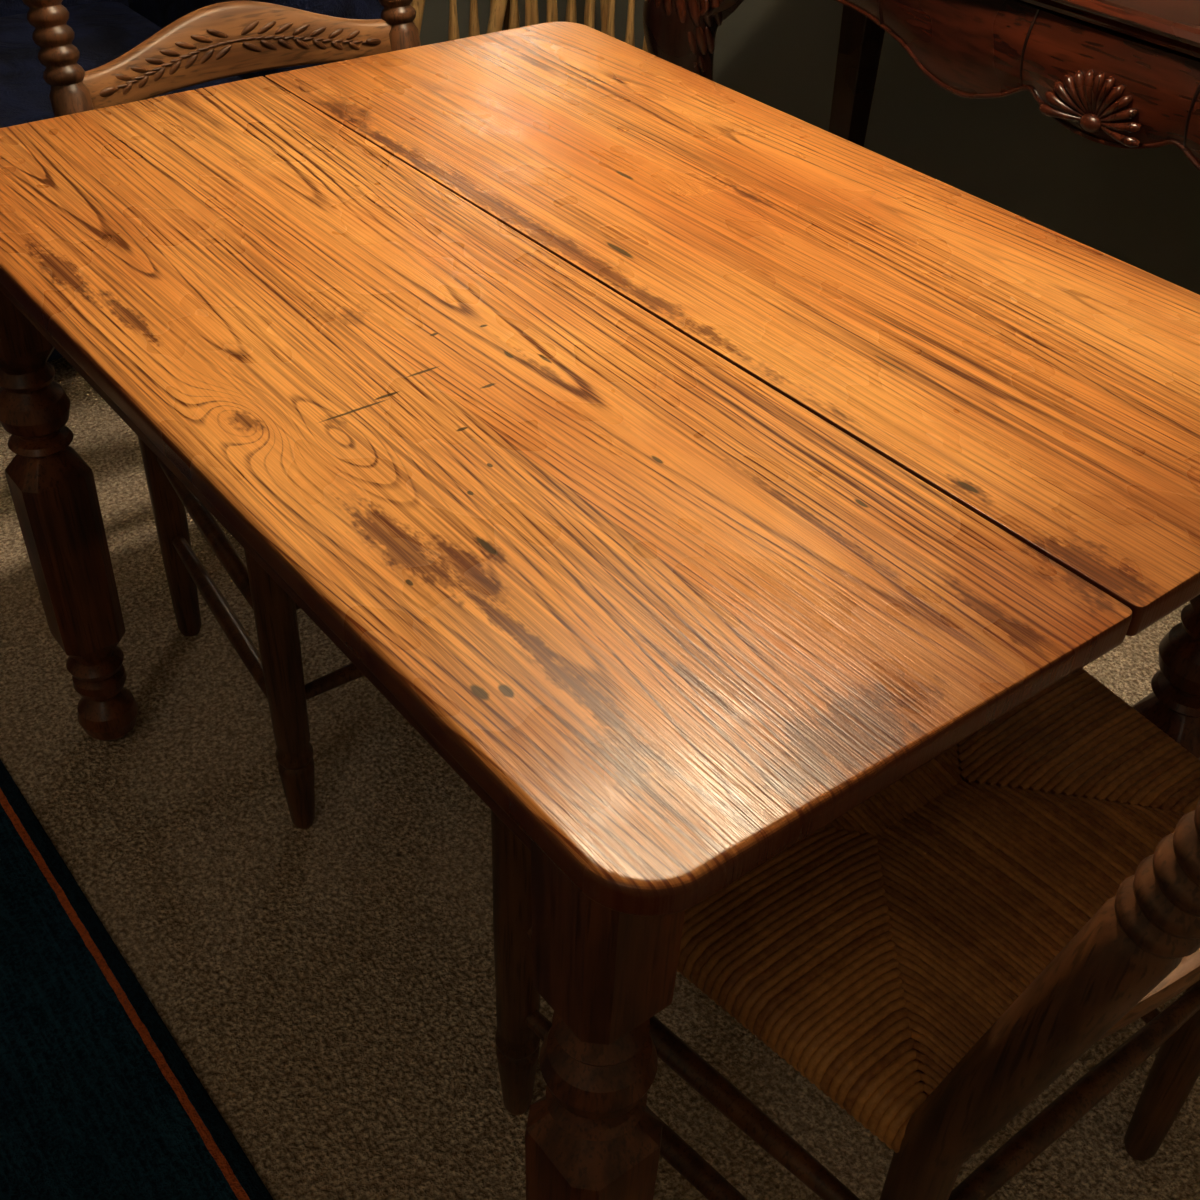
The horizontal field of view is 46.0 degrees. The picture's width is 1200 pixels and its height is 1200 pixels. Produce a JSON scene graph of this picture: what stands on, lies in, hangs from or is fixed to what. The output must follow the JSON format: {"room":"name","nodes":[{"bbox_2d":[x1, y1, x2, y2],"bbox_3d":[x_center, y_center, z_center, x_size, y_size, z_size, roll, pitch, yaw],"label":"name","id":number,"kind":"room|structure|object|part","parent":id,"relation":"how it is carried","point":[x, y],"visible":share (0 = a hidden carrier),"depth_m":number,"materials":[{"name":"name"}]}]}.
{"room":"dining room","nodes":[
{"label":"dining room","id":0,"kind":"room"},
{"bbox_2d":[419,0,489,45],"bbox_3d":[-1.872,-1.690,2.057,4.120,2.500,0.100,-25,46,-30],"label":"wall","id":1,"kind":"structure","parent":0,"point":[435,20],"depth_m":3.65,"materials":[{"name":"green paint"}]},
{"bbox_2d":[0,357,1199,1199],"bbox_3d":[-0.416,0.558,1.382,4.120,0.050,4.800,-25,46,-30],"label":"floor","id":2,"kind":"structure","parent":0,"point":[328,985],"depth_m":1.59,"materials":[{"name":"carpet"}]},
{"bbox_2d":[0,759,272,1199],"bbox_3d":[-0.978,0.931,0.834,1.817,0.010,2.650,-25,46,-30],"label":"area rug","id":3,"kind":"object","parent":2,"relation":"on","point":[99,1100],"visible":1,"depth_m":1.42,"materials":[{"name":"blue carpet"}]},
{"bbox_2d":[0,0,383,361],"bbox_3d":[-1.287,-0.833,2.304,1.770,0.900,0.900,-25,46,-30],"label":"sofa","id":4,"kind":"object","parent":2,"relation":"on","point":[104,30],"visible":0.11,"depth_m":2.44,"materials":[{"name":"fabric"}]},
{"bbox_2d":[0,1,243,127],"bbox_3d":[-0.979,-0.839,2.430,0.625,0.165,0.620,-25,46,-30],"label":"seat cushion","id":5,"kind":"object","parent":4,"relation":"on","point":[104,31],"depth_m":2.46,"materials":[{"name":"blue fabric"}]},
{"bbox_3d":[-0.676,-1.024,2.724,0.250,0.600,0.850,-25,46,-30],"label":"arm","id":6,"kind":"part","parent":4,"relation":"part of","materials":[{"name":"brown wood"}]},
{"bbox_2d":[22,0,420,828],"bbox_3d":[-0.301,-0.374,1.668,0.561,1.055,0.586,-25,46,-30],"label":"dining chair","id":7,"kind":"object","parent":2,"relation":"on","point":[221,40],"visible":0.35,"depth_m":1.64,"materials":[{"name":"brown wood"}]},
{"bbox_3d":[-0.594,-0.401,1.684,0.047,1.055,0.180,-25,46,-30],"label":"post","id":8,"kind":"part","parent":7,"relation":"part of","materials":[{"name":"brown wood"}]},
{"bbox_3d":[-0.349,0.087,1.562,0.045,0.464,0.045,-25,46,-30],"label":"leg","id":9,"kind":"part","parent":7,"relation":"part of","materials":[{"name":"brown wood"}]},
{"bbox_3d":[-0.257,-0.556,1.897,0.047,1.055,0.180,-25,46,-30],"label":"post","id":10,"kind":"part","parent":7,"relation":"part of","materials":[{"name":"brown wood"}]},
{"bbox_2d":[503,0,509,29],"bbox_3d":[-0.200,-1.850,3.048,0.330,1.640,0.330,-25,46,-30],"label":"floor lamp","id":11,"kind":"object","parent":2,"relation":"on","point":[506,17],"visible":0.02,"depth_m":3.40,"materials":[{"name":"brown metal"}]},
{"bbox_2d":[411,0,647,51],"bbox_3d":[-0.126,-1.075,2.901,0.653,0.626,0.288,-25,46,-30],"label":"chair","id":12,"kind":"object","parent":2,"relation":"on","point":[497,7],"visible":0.1,"depth_m":2.81,"materials":[{"name":"brown wood"}]},
{"bbox_2d":[0,22,1199,1199],"bbox_3d":[-0.025,0.001,1.462,0.829,0.750,1.152,-25,46,-30],"label":"dining table","id":13,"kind":"object","parent":2,"relation":"on","point":[694,465],"visible":0.87,"depth_m":1.04,"materials":[{"name":"brown wood"}]},
{"bbox_3d":[-0.612,-0.114,1.588,0.079,0.726,0.079,-25,46,-30],"label":"leg","id":14,"kind":"part","parent":13,"relation":"part of","materials":[{"name":"brown wood"}]},
{"bbox_3d":[-0.005,0.392,0.994,0.079,0.726,0.079,-25,46,-30],"label":"leg","id":15,"kind":"part","parent":13,"relation":"part of","materials":[{"name":"brown wood"}]},
{"bbox_3d":[0.534,0.145,1.336,0.079,0.726,0.079,-25,46,-30],"label":"leg","id":16,"kind":"part","parent":13,"relation":"part of","materials":[{"name":"brown wood"}]},
{"bbox_2d":[491,668,1199,1199],"bbox_3d":[0.307,0.144,1.059,0.561,1.055,0.586,-25,46,-30],"label":"dining chair","id":17,"kind":"object","parent":2,"relation":"on","point":[935,955],"visible":0.56,"depth_m":1.06,"materials":[{"name":"brown wood"}]},
{"bbox_3d":[-0.074,0.329,1.278,0.045,0.464,0.045,-25,46,-30],"label":"leg","id":18,"kind":"part","parent":17,"relation":"part of","materials":[{"name":"brown wood"}]},
{"bbox_3d":[0.260,0.175,1.156,0.554,0.041,0.438,-25,46,-30],"label":"rush seat","id":19,"kind":"part","parent":17,"relation":"part of","materials":[{"name":"brown wicker"}]},
{"bbox_3d":[0.263,0.325,0.831,0.047,1.055,0.180,-25,46,-30],"label":"post","id":20,"kind":"part","parent":17,"relation":"part of","materials":[{"name":"brown wood"}]},
{"bbox_3d":[0.260,0.179,1.159,0.543,0.027,0.427,-25,46,-30],"label":"seat frame","id":21,"kind":"part","parent":17,"relation":"part of","materials":[{"name":"brown wicker"}]},
{"bbox_3d":[0.600,0.170,1.044,0.047,1.055,0.180,-25,46,-30],"label":"post","id":22,"kind":"part","parent":17,"relation":"part of","materials":[{"name":"brown wood"}]},
{"bbox_2d":[643,0,1199,170],"bbox_3d":[0.826,-0.496,2.087,0.638,0.811,1.823,-25,46,-30],"label":"sideboard","id":23,"kind":"object","parent":2,"relation":"on","point":[1124,74],"visible":0.73,"depth_m":1.82,"materials":[{"name":"brown wood"}]},
{"bbox_3d":[0.147,-0.814,2.464,0.166,0.784,0.143,-25,46,-30],"label":"leg","id":24,"kind":"part","parent":23,"relation":"part of","materials":[{"name":"brown wood"}]},
{"bbox_3d":[0.488,-0.963,2.743,0.068,0.690,0.068,-25,46,-30],"label":"leg","id":25,"kind":"part","parent":23,"relation":"part of","materials":[{"name":"brown wood"}]},
{"bbox_2d":[502,0,1199,294],"bbox_3d":[1.296,-1.198,1.637,0.100,2.500,4.800,-25,46,-30],"label":"wall","id":26,"kind":"structure","parent":0,"point":[1140,208],"depth_m":2.69,"materials":[{"name":"green paint"}]}
]}

